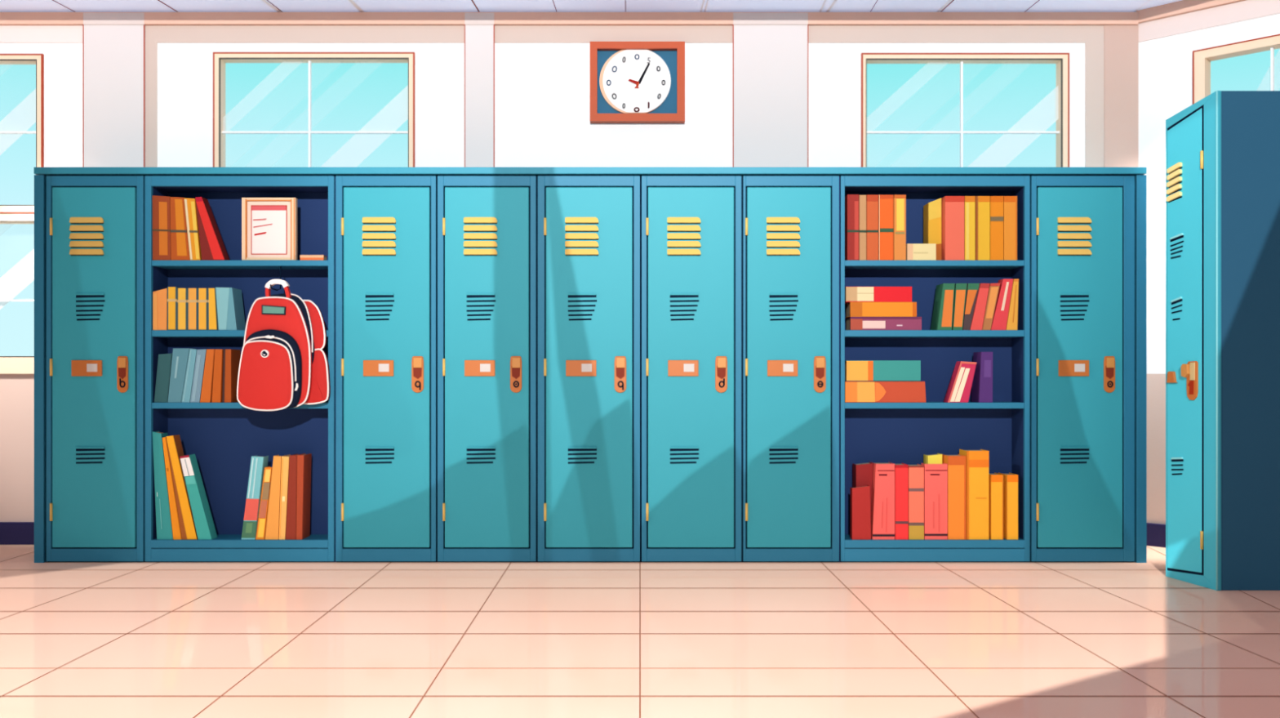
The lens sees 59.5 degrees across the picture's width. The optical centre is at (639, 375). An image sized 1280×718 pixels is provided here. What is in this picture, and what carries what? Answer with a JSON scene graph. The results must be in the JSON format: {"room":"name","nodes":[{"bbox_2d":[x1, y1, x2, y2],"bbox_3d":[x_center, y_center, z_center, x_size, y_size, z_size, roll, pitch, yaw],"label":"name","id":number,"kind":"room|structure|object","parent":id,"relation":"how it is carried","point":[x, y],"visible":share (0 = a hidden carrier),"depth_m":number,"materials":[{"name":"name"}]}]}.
{"room":"school corridor","nodes":[
{"label":"school corridor","id":0,"kind":"room"},
{"bbox_2d":[0,42,1084,521],"bbox_3d":[-1.025,-0.495,5.729,7.085,2.688,0.140,0,0,0],"label":"wall","id":1,"kind":"structure","parent":0,"point":[542,90],"depth_m":5.66,"materials":[{"name":"paint"}]},
{"bbox_2d":[0,521,34,544],"bbox_3d":[-1.025,0.792,5.649,7.085,0.113,0.020,0,0,0],"label":"baseboard","id":2,"kind":"structure","parent":1,"relation":"attached to","point":[11,532],"depth_m":5.64,"materials":[{"name":"paint"}]},
{"bbox_2d":[0,53,44,373],"bbox_3d":[-3.517,-0.818,5.686,1.011,1.612,0.085,0,0,0],"label":"window","id":3,"kind":"structure","parent":1,"relation":"in","point":[29,111],"depth_m":5.68,"materials":[{"name":"glass"}]},
{"bbox_2d":[0,25,82,42],"bbox_3d":[-3.687,-1.730,5.656,1.750,0.093,0.006,0,0,0],"label":"trim","id":4,"kind":"structure","parent":1,"relation":"attached to","point":[8,33],"depth_m":5.65,"materials":[{"name":"paint"}]},
{"bbox_2d":[82,13,145,167],"bbox_3d":[-2.648,-0.492,5.644,0.311,2.675,0.029,0,0,0],"label":"pillar","id":5,"kind":"structure","parent":1,"relation":"attached to","point":[113,44],"depth_m":5.64,"materials":[{"name":"paint"}]},
{"bbox_2d":[145,42,157,167],"bbox_3d":[-2.469,-0.848,5.656,0.061,1.672,0.006,0,0,0],"label":"trim","id":6,"kind":"structure","parent":1,"relation":"attached to","point":[151,48],"depth_m":5.65,"materials":[{"name":"paint"}]},
{"bbox_2d":[213,52,414,167],"bbox_3d":[-1.645,-0.822,5.686,1.015,1.620,0.085,0,0,0],"label":"window","id":7,"kind":"structure","parent":1,"relation":"in","point":[401,108],"depth_m":5.68,"materials":[{"name":"glass"}]},
{"bbox_2d":[464,13,494,167],"bbox_3d":[-0.808,-0.492,5.644,0.151,2.675,0.029,0,0,0],"label":"pillar","id":8,"kind":"structure","parent":1,"relation":"attached to","point":[479,28],"depth_m":5.64,"materials":[{"name":"paint"}]},
{"bbox_2d":[0,12,1138,25],"bbox_3d":[-1.020,-1.800,5.645,7.050,0.060,0.028,0,0,0],"label":"trim","id":9,"kind":"structure","parent":1,"relation":"attached to","point":[6,18],"depth_m":5.63,"materials":[{"name":"paint"}]},
{"bbox_2d":[145,25,1103,42],"bbox_3d":[0.008,-1.730,5.656,5.015,0.093,0.006,0,0,0],"label":"trim","id":10,"kind":"structure","parent":1,"relation":"attached to","point":[153,33],"depth_m":5.65,"materials":[{"name":"paint"}]},
{"bbox_2d":[590,41,684,123],"bbox_3d":[-0.013,-1.476,5.633,0.476,0.399,0.049,0,0,0],"label":"wall clock","id":11,"kind":"object","parent":1,"relation":"attached to","point":[631,82],"visible":1,"depth_m":5.63,"materials":[{"name":"paint"}]},
{"bbox_2d":[733,13,808,167],"bbox_3d":[0.657,-0.492,5.644,0.381,2.675,0.029,0,0,0],"label":"pillar","id":12,"kind":"structure","parent":1,"relation":"attached to","point":[771,50],"depth_m":5.64,"materials":[{"name":"paint"}]},
{"bbox_2d":[861,53,1069,167],"bbox_3d":[1.641,-0.820,5.686,1.047,1.616,0.085,0,0,0],"label":"window","id":13,"kind":"structure","parent":1,"relation":"in","point":[1055,106],"depth_m":5.68,"materials":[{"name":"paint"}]},
{"bbox_2d":[1084,42,1103,167],"bbox_3d":[2.296,-0.848,5.656,0.095,1.672,0.006,0,0,0],"label":"trim","id":14,"kind":"structure","parent":1,"relation":"attached to","point":[1094,51],"depth_m":5.65,"materials":[{"name":"paint"}]},
{"bbox_2d":[1103,23,1138,167],"bbox_3d":[2.428,-0.894,5.654,0.172,1.763,0.010,0,0,0],"label":"pillar","id":15,"kind":"structure","parent":1,"relation":"attached to","point":[1121,42],"depth_m":5.65,"materials":[{"name":"paint"}]},
{"bbox_2d":[0,0,1182,12],"bbox_3d":[-0.441,-1.839,5.284,7.918,0.001,0.950,0,0,0],"label":"ceiling","id":16,"kind":"structure","parent":0,"point":[6,6],"depth_m":5.56,"materials":[{"name":"paint"}]},
{"bbox_2d":[0,544,1279,717],"bbox_3d":[0.000,0.848,2.304,13.000,0.001,7.009,0,0,0],"label":"floor","id":17,"kind":"structure","parent":0,"point":[78,639],"depth_m":3.60,"materials":[{"name":"tile"}]},
{"bbox_2d":[34,174,146,562],"bbox_3d":[-2.508,-0.034,5.364,0.499,1.765,0.566,0,0,0],"label":"locker","id":18,"kind":"object","parent":17,"relation":"on","point":[90,230],"visible":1,"depth_m":5.10,"materials":[{"name":"metal"}]},
{"bbox_2d":[75,448,104,463],"bbox_3d":[-2.501,0.363,5.097,0.131,0.070,0.003,0,0,0],"label":"vent","id":19,"kind":"object","parent":18,"relation":"attached to","point":[83,455],"depth_m":5.10,"materials":[{"name":"metal"}]},
{"bbox_2d":[75,294,105,319],"bbox_3d":[-2.501,-0.312,5.097,0.132,0.117,0.003,0,0,0],"label":"vent","id":20,"kind":"object","parent":18,"relation":"attached to","point":[88,307],"depth_m":5.10,"materials":[{"name":"metal"}]},
{"bbox_2d":[145,175,336,561],"bbox_3d":[-1.824,-0.032,5.319,0.869,1.761,0.656,0,0,0],"label":"bookcase","id":21,"kind":"object","parent":17,"relation":"on","point":[224,437],"visible":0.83,"depth_m":5.28,"materials":[{"name":"paint"}]},
{"bbox_2d":[152,288,167,329],"bbox_3d":[-2.191,-0.306,5.169,0.063,0.191,0.121,0,0,0],"label":"book","id":22,"kind":"object","parent":21,"relation":"on","point":[160,296],"visible":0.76,"depth_m":5.11,"materials":[{"name":"paper"}]},
{"bbox_2d":[152,195,170,260],"bbox_3d":[-2.183,-0.676,5.169,0.083,0.295,0.122,0,0,0],"label":"book","id":23,"kind":"object","parent":21,"relation":"on","point":[161,204],"visible":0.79,"depth_m":5.11,"materials":[{"name":"paper"}]},
{"bbox_2d":[152,431,173,539],"bbox_3d":[-2.178,0.499,5.144,0.093,0.492,0.072,0,0,0],"label":"book","id":24,"kind":"object","parent":21,"relation":"on","point":[163,520],"visible":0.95,"depth_m":5.11,"materials":[{"name":"paper"}]},
{"bbox_2d":[154,353,172,402],"bbox_3d":[-2.177,0.008,5.170,0.079,0.224,0.120,0,0,0],"label":"book","id":25,"kind":"object","parent":21,"relation":"on","point":[164,362],"visible":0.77,"depth_m":5.11,"materials":[{"name":"paper"}]},
{"bbox_2d":[162,436,182,539],"bbox_3d":[-2.136,0.511,5.144,0.087,0.467,0.071,0,0,0],"label":"book","id":26,"kind":"object","parent":21,"relation":"on","point":[176,531],"visible":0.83,"depth_m":5.11,"materials":[{"name":"paper"}]},
{"bbox_2d":[167,348,190,402],"bbox_3d":[-2.106,-0.004,5.144,0.099,0.246,0.071,0,0,0],"label":"book","id":27,"kind":"object","parent":21,"relation":"on","point":[180,356],"visible":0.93,"depth_m":5.11,"materials":[{"name":"paper"}]},
{"bbox_2d":[169,196,190,260],"bbox_3d":[-2.099,-0.673,5.169,0.090,0.289,0.122,0,0,0],"label":"book","id":28,"kind":"object","parent":21,"relation":"on","point":[180,249],"visible":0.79,"depth_m":5.11,"materials":[{"name":"paper"}]},
{"bbox_2d":[165,434,198,539],"bbox_3d":[-2.092,0.507,5.144,0.142,0.475,0.071,0,0,0],"label":"book","id":29,"kind":"object","parent":21,"relation":"on","point":[188,528],"visible":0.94,"depth_m":5.11,"materials":[{"name":"paper"}]},
{"bbox_2d":[186,288,197,329],"bbox_3d":[-2.042,-0.306,5.169,0.046,0.191,0.122,0,0,0],"label":"book","id":30,"kind":"object","parent":21,"relation":"on","point":[192,293],"visible":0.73,"depth_m":5.11,"materials":[{"name":"paper"}]},
{"bbox_2d":[183,197,201,260],"bbox_3d":[-2.043,-0.671,5.144,0.074,0.284,0.072,0,0,0],"label":"book","id":31,"kind":"object","parent":21,"relation":"on","point":[192,222],"visible":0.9,"depth_m":5.11,"materials":[{"name":"paper"}]},
{"bbox_2d":[179,453,217,539],"bbox_3d":[-2.027,0.552,5.144,0.146,0.386,0.072,0,0,0],"label":"book","id":32,"kind":"object","parent":21,"relation":"on","point":[203,521],"visible":1,"depth_m":5.11,"materials":[{"name":"paper"}]},
{"bbox_2d":[190,349,206,402],"bbox_3d":[-2.016,-0.002,5.144,0.072,0.243,0.071,0,0,0],"label":"book","id":33,"kind":"object","parent":21,"relation":"on","point":[201,353],"visible":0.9,"depth_m":5.11,"materials":[{"name":"paper"}]},
{"bbox_2d":[200,349,214,402],"bbox_3d":[-1.975,-0.002,5.170,0.065,0.243,0.120,0,0,0],"label":"book","id":34,"kind":"object","parent":21,"relation":"on","point":[207,381],"visible":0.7,"depth_m":5.11,"materials":[{"name":"paper"}]},
{"bbox_2d":[195,196,230,260],"bbox_3d":[-1.962,-0.673,5.144,0.134,0.289,0.072,0,0,0],"label":"book","id":35,"kind":"object","parent":21,"relation":"on","point":[212,246],"visible":0.93,"depth_m":5.11,"materials":[{"name":"paper"}]},
{"bbox_2d":[211,349,223,402],"bbox_3d":[-1.930,-0.002,5.170,0.048,0.243,0.120,0,0,0],"label":"book","id":36,"kind":"object","parent":21,"relation":"on","point":[217,388],"visible":0.7,"depth_m":5.11,"materials":[{"name":"paper"}]},
{"bbox_2d":[215,287,245,329],"bbox_3d":[-1.889,-0.308,5.169,0.098,0.195,0.121,0,0,0],"label":"book","id":37,"kind":"object","parent":21,"relation":"on","point":[230,312],"visible":0.89,"depth_m":5.11,"materials":[{"name":"paper"}]},
{"bbox_2d":[222,349,240,402],"bbox_3d":[-1.885,-0.002,5.169,0.039,0.243,0.121,0,0,0],"label":"book","id":38,"kind":"object","parent":21,"relation":"on","point":[231,357],"visible":0.94,"depth_m":5.11,"materials":[{"name":"paper"}]},
{"bbox_2d":[241,454,268,539],"bbox_3d":[-1.768,0.555,5.144,0.102,0.380,0.073,0,0,0],"label":"book","id":39,"kind":"object","parent":21,"relation":"on","point":[258,464],"visible":0.97,"depth_m":5.11,"materials":[{"name":"paper"}]},
{"bbox_2d":[255,466,272,539],"bbox_3d":[-1.717,0.580,5.144,0.073,0.329,0.072,0,0,0],"label":"book","id":40,"kind":"object","parent":21,"relation":"on","point":[264,505],"visible":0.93,"depth_m":5.11,"materials":[{"name":"paper"}]},
{"bbox_2d":[241,197,297,260],"bbox_3d":[-1.701,-0.675,5.145,0.247,0.286,0.031,0,0,0],"label":"framed certificate","id":41,"kind":"object","parent":21,"relation":"on","point":[268,224],"visible":0.9,"depth_m":5.14,"materials":[{"name":"paper"}]},
{"bbox_2d":[265,454,285,539],"bbox_3d":[-1.674,0.554,5.145,0.073,0.382,0.070,0,0,0],"label":"book","id":42,"kind":"object","parent":21,"relation":"on","point":[272,532],"visible":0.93,"depth_m":5.11,"materials":[{"name":"paper"}]},
{"bbox_2d":[236,279,330,410],"bbox_3d":[-1.595,-0.140,5.006,0.380,0.586,0.171,0,0,0],"label":"backpack","id":43,"kind":"object","parent":21,"relation":"hanging from","point":[283,363],"visible":1,"depth_m":4.98,"materials":[{"name":"fabric"}]},
{"bbox_2d":[279,453,290,539],"bbox_3d":[-1.625,0.555,5.169,0.046,0.380,0.122,0,0,0],"label":"book","id":44,"kind":"object","parent":21,"relation":"on","point":[285,459],"visible":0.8,"depth_m":5.11,"materials":[{"name":"paper"}]},
{"bbox_2d":[285,453,302,539],"bbox_3d":[-1.592,0.552,5.170,0.050,0.385,0.120,0,0,0],"label":"book","id":45,"kind":"object","parent":21,"relation":"on","point":[291,531],"visible":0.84,"depth_m":5.11,"materials":[{"name":"paper"}]},
{"bbox_2d":[296,453,311,539],"bbox_3d":[-1.551,0.552,5.170,0.035,0.385,0.120,0,0,0],"label":"book","id":46,"kind":"object","parent":21,"relation":"on","point":[304,460],"visible":1,"depth_m":5.12,"materials":[{"name":"paper"}]},
{"bbox_2d":[335,175,437,561],"bbox_3d":[-1.158,-0.032,5.364,0.464,1.761,0.566,0,0,0],"label":"locker","id":47,"kind":"object","parent":17,"relation":"on","point":[386,226],"visible":0.99,"depth_m":5.10,"materials":[{"name":"metal"}]},
{"bbox_2d":[365,448,394,463],"bbox_3d":[-1.184,0.363,5.097,0.131,0.070,0.003,0,0,0],"label":"vent","id":48,"kind":"object","parent":47,"relation":"attached to","point":[373,455],"depth_m":5.10,"materials":[{"name":"metal"}]},
{"bbox_2d":[365,294,394,319],"bbox_3d":[-1.184,-0.312,5.097,0.132,0.117,0.003,0,0,0],"label":"vent","id":49,"kind":"object","parent":47,"relation":"attached to","point":[378,307],"depth_m":5.10,"materials":[{"name":"metal"}]},
{"bbox_2d":[437,175,537,561],"bbox_3d":[-0.698,-0.032,5.364,0.456,1.761,0.566,0,0,0],"label":"locker","id":50,"kind":"object","parent":17,"relation":"on","point":[487,224],"visible":1,"depth_m":5.10,"materials":[{"name":"metal"}]},
{"bbox_2d":[466,448,495,463],"bbox_3d":[-0.723,0.363,5.097,0.131,0.070,0.003,0,0,0],"label":"vent","id":51,"kind":"object","parent":50,"relation":"attached to","point":[474,455],"depth_m":5.10,"materials":[{"name":"metal"}]},
{"bbox_2d":[466,294,495,319],"bbox_3d":[-0.723,-0.312,5.097,0.132,0.117,0.003,0,0,0],"label":"vent","id":52,"kind":"object","parent":50,"relation":"attached to","point":[479,307],"depth_m":5.10,"materials":[{"name":"metal"}]},
{"bbox_2d":[537,175,640,561],"bbox_3d":[-0.233,-0.032,5.364,0.474,1.761,0.566,0,0,0],"label":"locker","id":53,"kind":"object","parent":17,"relation":"on","point":[588,227],"visible":1,"depth_m":5.10,"materials":[{"name":"metal"}]},
{"bbox_2d":[568,448,596,463],"bbox_3d":[-0.262,0.363,5.097,0.131,0.070,0.003,0,0,0],"label":"vent","id":54,"kind":"object","parent":53,"relation":"attached to","point":[575,455],"depth_m":5.10,"materials":[{"name":"metal"}]},
{"bbox_2d":[568,294,596,319],"bbox_3d":[-0.262,-0.312,5.097,0.132,0.117,0.003,0,0,0],"label":"vent","id":55,"kind":"object","parent":53,"relation":"attached to","point":[580,307],"depth_m":5.10,"materials":[{"name":"metal"}]},
{"bbox_2d":[640,175,742,561],"bbox_3d":[0.235,-0.032,5.364,0.463,1.761,0.566,0,0,0],"label":"locker","id":56,"kind":"object","parent":17,"relation":"on","point":[691,225],"visible":1,"depth_m":5.10,"materials":[{"name":"metal"}]},
{"bbox_2d":[670,448,698,463],"bbox_3d":[0.202,0.363,5.097,0.131,0.070,0.003,0,0,0],"label":"vent","id":57,"kind":"object","parent":56,"relation":"attached to","point":[677,455],"depth_m":5.10,"materials":[{"name":"metal"}]},
{"bbox_2d":[670,294,698,319],"bbox_3d":[0.203,-0.312,5.097,0.132,0.117,0.003,0,0,0],"label":"vent","id":58,"kind":"object","parent":56,"relation":"attached to","point":[682,307],"depth_m":5.10,"materials":[{"name":"metal"}]},
{"bbox_2d":[742,175,839,561],"bbox_3d":[0.689,-0.032,5.364,0.444,1.761,0.566,0,0,0],"label":"locker","id":59,"kind":"object","parent":17,"relation":"on","point":[790,224],"visible":0.98,"depth_m":5.10,"materials":[{"name":"metal"}]},
{"bbox_2d":[768,448,798,463],"bbox_3d":[0.654,0.363,5.097,0.131,0.070,0.003,0,0,0],"label":"vent","id":60,"kind":"object","parent":59,"relation":"attached to","point":[776,455],"depth_m":5.10,"materials":[{"name":"metal"}]},
{"bbox_2d":[768,294,798,319],"bbox_3d":[0.654,-0.312,5.097,0.132,0.117,0.003,0,0,0],"label":"vent","id":61,"kind":"object","parent":59,"relation":"attached to","point":[781,307],"depth_m":5.10,"materials":[{"name":"metal"}]},
{"bbox_2d":[839,175,1030,561],"bbox_3d":[1.345,-0.032,5.373,0.869,1.761,0.548,0,0,0],"label":"bookcase","id":62,"kind":"object","parent":17,"relation":"on","point":[895,433],"visible":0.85,"depth_m":5.27,"materials":[{"name":"paint"}]},
{"bbox_2d":[844,194,858,260],"bbox_3d":[0.972,-0.679,5.169,0.053,0.300,0.122,0,0,0],"label":"book","id":63,"kind":"object","parent":62,"relation":"on","point":[851,201],"visible":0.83,"depth_m":5.11,"materials":[{"name":"paper"}]},
{"bbox_2d":[849,484,871,539],"bbox_3d":[1.011,0.622,5.132,0.086,0.245,0.048,0,0,0],"label":"book","id":64,"kind":"object","parent":62,"relation":"on","point":[860,496],"visible":1,"depth_m":5.11,"materials":[{"name":"paper"}]},
{"bbox_2d":[858,195,866,260],"bbox_3d":[1.017,-0.678,5.169,0.031,0.298,0.121,0,0,0],"label":"book","id":65,"kind":"object","parent":62,"relation":"on","point":[862,198],"visible":0.74,"depth_m":5.11,"materials":[{"name":"paper"}]},
{"bbox_2d":[852,461,873,518],"bbox_3d":[1.035,0.573,5.205,0.079,0.344,0.090,0,0,0],"label":"book","id":66,"kind":"object","parent":62,"relation":"on","point":[862,473],"visible":0.39,"depth_m":5.16,"materials":[{"name":"paper"}]},
{"bbox_2d":[866,194,878,260],"bbox_3d":[1.061,-0.678,5.169,0.052,0.298,0.122,0,0,0],"label":"book","id":67,"kind":"object","parent":62,"relation":"on","point":[872,200],"visible":0.8,"depth_m":5.11,"materials":[{"name":"paper"}]},
{"bbox_2d":[871,462,894,539],"bbox_3d":[1.111,0.572,5.169,0.102,0.345,0.123,0,0,0],"label":"book","id":68,"kind":"object","parent":62,"relation":"on","point":[882,504],"visible":0.96,"depth_m":5.11,"materials":[{"name":"paper"}]},
{"bbox_2d":[845,316,921,329],"bbox_3d":[1.122,-0.241,5.174,0.325,0.060,0.132,0,0,0],"label":"book","id":69,"kind":"object","parent":62,"relation":"on","point":[852,322],"visible":0.89,"depth_m":5.11,"materials":[{"name":"paper"}]},
{"bbox_2d":[844,302,916,317],"bbox_3d":[1.111,-0.305,5.172,0.303,0.066,0.127,0,0,0],"label":"book","id":70,"kind":"object","parent":69,"relation":"on","point":[852,308],"visible":0.93,"depth_m":5.11,"materials":[{"name":"paper"}]},
{"bbox_2d":[844,286,911,303],"bbox_3d":[1.090,-0.374,5.174,0.302,0.070,0.132,0,0,0],"label":"book","id":71,"kind":"object","parent":70,"relation":"on","point":[852,294],"visible":0.83,"depth_m":5.11,"materials":[{"name":"paper"}]},
{"bbox_2d":[844,381,925,402],"bbox_3d":[1.121,0.072,5.174,0.369,0.096,0.132,0,0,0],"label":"book","id":72,"kind":"object","parent":62,"relation":"on","point":[855,391],"visible":0.9,"depth_m":5.11,"materials":[{"name":"paper"}]},
{"bbox_2d":[844,360,920,381],"bbox_3d":[1.111,-0.024,5.171,0.339,0.095,0.127,0,0,0],"label":"book","id":73,"kind":"object","parent":72,"relation":"on","point":[855,370],"visible":0.91,"depth_m":5.11,"materials":[{"name":"paper"}]},
{"bbox_2d":[878,194,893,260],"bbox_3d":[1.123,-0.678,5.169,0.066,0.298,0.122,0,0,0],"label":"book","id":74,"kind":"object","parent":62,"relation":"on","point":[885,201],"visible":0.83,"depth_m":5.11,"materials":[{"name":"paper"}]},
{"bbox_2d":[893,194,906,260],"bbox_3d":[1.186,-0.678,5.169,0.054,0.298,0.122,0,0,0],"label":"book","id":75,"kind":"object","parent":62,"relation":"on","point":[899,200],"visible":0.83,"depth_m":5.11,"materials":[{"name":"paper"}]},
{"bbox_2d":[894,462,908,539],"bbox_3d":[1.195,0.575,5.169,0.058,0.340,0.122,0,0,0],"label":"book","id":76,"kind":"object","parent":62,"relation":"on","point":[901,470],"visible":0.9,"depth_m":5.11,"materials":[{"name":"paper"}]},
{"bbox_2d":[908,463,924,539],"bbox_3d":[1.261,0.577,5.169,0.068,0.336,0.122,0,0,0],"label":"book","id":77,"kind":"object","parent":62,"relation":"on","point":[916,472],"visible":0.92,"depth_m":5.11,"materials":[{"name":"paper"}]},
{"bbox_2d":[906,243,936,260],"bbox_3d":[1.284,-0.567,5.130,0.131,0.075,0.047,0,0,0],"label":"book","id":78,"kind":"object","parent":62,"relation":"on","point":[914,251],"visible":1,"depth_m":5.11,"materials":[{"name":"paper"}]},
{"bbox_2d":[923,197,941,260],"bbox_3d":[1.359,-0.675,5.204,0.061,0.292,0.092,0,0,0],"label":"book","id":79,"kind":"object","parent":62,"relation":"on","point":[932,210],"visible":0.67,"depth_m":5.16,"materials":[{"name":"paper"}]},
{"bbox_2d":[921,462,947,539],"bbox_3d":[1.351,0.572,5.139,0.105,0.345,0.063,0,0,0],"label":"book","id":80,"kind":"object","parent":62,"relation":"on","point":[935,475],"visible":0.97,"depth_m":5.11,"materials":[{"name":"paper"}]},
{"bbox_2d":[930,283,955,329],"bbox_3d":[1.396,-0.317,5.169,0.080,0.213,0.121,0,0,0],"label":"book","id":81,"kind":"object","parent":62,"relation":"on","point":[942,315],"visible":0.89,"depth_m":5.11,"materials":[{"name":"paper"}]},
{"bbox_2d":[941,195,964,260],"bbox_3d":[1.436,-0.675,5.169,0.088,0.292,0.121,0,0,0],"label":"book","id":82,"kind":"object","parent":62,"relation":"on","point":[952,206],"visible":0.81,"depth_m":5.11,"materials":[{"name":"paper"}]},
{"bbox_2d":[942,453,966,539],"bbox_3d":[1.447,0.554,5.169,0.082,0.382,0.122,0,0,0],"label":"book","id":83,"kind":"object","parent":62,"relation":"on","point":[957,464],"visible":0.91,"depth_m":5.11,"materials":[{"name":"paper"}]},
{"bbox_2d":[951,283,967,329],"bbox_3d":[1.460,-0.317,5.169,0.065,0.213,0.121,0,0,0],"label":"book","id":84,"kind":"object","parent":62,"relation":"on","point":[960,289],"visible":0.76,"depth_m":5.11,"materials":[{"name":"paper"}]},
{"bbox_2d":[943,360,976,402],"bbox_3d":[1.470,0.026,5.144,0.132,0.188,0.072,0,0,0],"label":"book","id":85,"kind":"object","parent":62,"relation":"on","point":[959,388],"visible":1,"depth_m":5.11,"materials":[{"name":"paper"}]},
{"bbox_2d":[964,195,975,260],"bbox_3d":[1.506,-0.675,5.169,0.046,0.292,0.122,0,0,0],"label":"book","id":86,"kind":"object","parent":62,"relation":"on","point":[969,201],"visible":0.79,"depth_m":5.11,"materials":[{"name":"paper"}]},
{"bbox_2d":[962,283,979,329],"bbox_3d":[1.511,-0.317,5.144,0.076,0.213,0.072,0,0,0],"label":"book","id":87,"kind":"object","parent":62,"relation":"on","point":[971,292],"visible":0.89,"depth_m":5.11,"materials":[{"name":"paper"}]},
{"bbox_2d":[959,448,989,539],"bbox_3d":[1.541,0.542,5.169,0.101,0.404,0.122,0,0,0],"label":"book","id":88,"kind":"object","parent":62,"relation":"on","point":[977,460],"visible":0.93,"depth_m":5.11,"materials":[{"name":"paper"}]},
{"bbox_2d":[969,283,989,329],"bbox_3d":[1.552,-0.317,5.144,0.089,0.213,0.071,0,0,0],"label":"book","id":89,"kind":"object","parent":62,"relation":"on","point":[978,316],"visible":0.87,"depth_m":5.11,"materials":[{"name":"paper"}]},
{"bbox_2d":[971,351,992,402],"bbox_3d":[1.578,0.004,5.169,0.063,0.230,0.121,0,0,0],"label":"book","id":90,"kind":"object","parent":62,"relation":"on","point":[982,382],"visible":0.99,"depth_m":5.11,"materials":[{"name":"paper"}]},
{"bbox_2d":[974,195,990,260],"bbox_3d":[1.564,-0.675,5.169,0.065,0.292,0.122,0,0,0],"label":"book","id":91,"kind":"object","parent":62,"relation":"on","point":[982,203],"visible":0.8,"depth_m":5.11,"materials":[{"name":"paper"}]},
{"bbox_2d":[982,282,999,329],"bbox_3d":[1.603,-0.318,5.144,0.081,0.214,0.072,0,0,0],"label":"book","id":92,"kind":"object","parent":62,"relation":"on","point":[993,288],"visible":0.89,"depth_m":5.11,"materials":[{"name":"paper"}]},
{"bbox_2d":[988,472,1003,539],"bbox_3d":[1.630,0.597,5.169,0.055,0.295,0.122,0,0,0],"label":"book","id":93,"kind":"object","parent":62,"relation":"on","point":[995,480],"visible":0.86,"depth_m":5.11,"materials":[{"name":"paper"}]},
{"bbox_2d":[990,195,1003,260],"bbox_3d":[1.629,-0.675,5.169,0.059,0.292,0.122,0,0,0],"label":"book","id":94,"kind":"object","parent":62,"relation":"on","point":[996,202],"visible":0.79,"depth_m":5.11,"materials":[{"name":"paper"}]},
{"bbox_2d":[991,278,1013,329],"bbox_3d":[1.653,-0.327,5.144,0.101,0.233,0.071,0,0,0],"label":"book","id":95,"kind":"object","parent":62,"relation":"on","point":[999,322],"visible":0.91,"depth_m":5.11,"materials":[{"name":"paper"}]},
{"bbox_2d":[998,472,1017,539],"bbox_3d":[1.699,0.597,5.169,0.053,0.295,0.122,0,0,0],"label":"book","id":96,"kind":"object","parent":62,"relation":"on","point":[1010,480],"visible":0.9,"depth_m":5.11,"materials":[{"name":"paper"}]},
{"bbox_2d":[1003,195,1017,260],"bbox_3d":[1.691,-0.675,5.169,0.060,0.292,0.122,0,0,0],"label":"book","id":97,"kind":"object","parent":62,"relation":"on","point":[1010,202],"visible":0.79,"depth_m":5.11,"materials":[{"name":"paper"}]},
{"bbox_2d":[1005,278,1018,329],"bbox_3d":[1.700,-0.327,5.169,0.056,0.233,0.122,0,0,0],"label":"book","id":98,"kind":"object","parent":62,"relation":"on","point":[1012,318],"visible":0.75,"depth_m":5.11,"materials":[{"name":"paper"}]},
{"bbox_2d":[1029,174,1146,562],"bbox_3d":[2.043,-0.034,5.364,0.526,1.765,0.566,0,0,0],"label":"locker","id":99,"kind":"object","parent":17,"relation":"on","point":[1088,233],"visible":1,"depth_m":5.10,"materials":[{"name":"metal"}]},
{"bbox_2d":[34,167,1146,176],"bbox_3d":[-0.226,-0.935,5.370,5.064,0.031,0.553,0,0,0],"label":"locker top","id":100,"kind":"object","parent":99,"relation":"on","point":[144,171],"visible":0.44,"depth_m":5.09,"materials":[{"name":"paint"}]},
{"bbox_2d":[1060,448,1088,463],"bbox_3d":[1.978,0.363,5.097,0.131,0.070,0.003,0,0,0],"label":"vent","id":101,"kind":"object","parent":99,"relation":"attached to","point":[1068,455],"depth_m":5.10,"materials":[{"name":"metal"}]},
{"bbox_2d":[1060,294,1088,319],"bbox_3d":[1.978,-0.312,5.097,0.132,0.117,0.003,0,0,0],"label":"vent","id":102,"kind":"object","parent":99,"relation":"attached to","point":[1073,307],"depth_m":5.10,"materials":[{"name":"metal"}]},
{"bbox_2d":[1165,90,1279,590],"bbox_3d":[2.573,-0.141,4.593,0.700,1.979,0.327,0,0,0],"label":"locker","id":103,"kind":"object","parent":17,"relation":"on","point":[1223,149],"visible":1,"depth_m":4.44,"materials":[{"name":"metal"}]},
{"bbox_2d":[1138,13,1279,524],"bbox_3d":[3.628,-0.495,4.647,3.000,2.688,0.140,0,0,45],"label":"wall","id":104,"kind":"structure","parent":0,"point":[1166,63],"depth_m":5.59,"materials":[{"name":"paint"}]},
{"bbox_2d":[1146,522,1165,546],"bbox_3d":[3.572,0.792,4.591,3.000,0.113,0.020,0,0,45],"label":"baseboard","id":105,"kind":"structure","parent":104,"relation":"attached to","point":[1156,532],"depth_m":5.58,"materials":[{"name":"paint"}]},
{"bbox_2d":[1136,0,1244,23],"bbox_3d":[3.569,-1.809,4.588,0.028,0.061,3.000,0,0,-45],"label":"trim","id":106,"kind":"structure","parent":104,"relation":"attached to","point":[1183,6],"depth_m":5.50,"materials":[{"name":"paint"}]},
{"bbox_2d":[1138,0,1279,42],"bbox_3d":[3.577,-1.732,4.596,3.000,0.093,0.006,0,0,45],"label":"trim","id":107,"kind":"structure","parent":104,"relation":"attached to","point":[1246,10],"depth_m":5.42,"materials":[{"name":"paint"}]},
{"bbox_2d":[1192,34,1279,104],"bbox_3d":[3.098,-0.799,5.117,0.085,1.573,1.056,0,0,-45],"label":"window","id":108,"kind":"structure","parent":104,"relation":"in","point":[1202,59],"depth_m":5.39,"materials":[{"name":"paint"}]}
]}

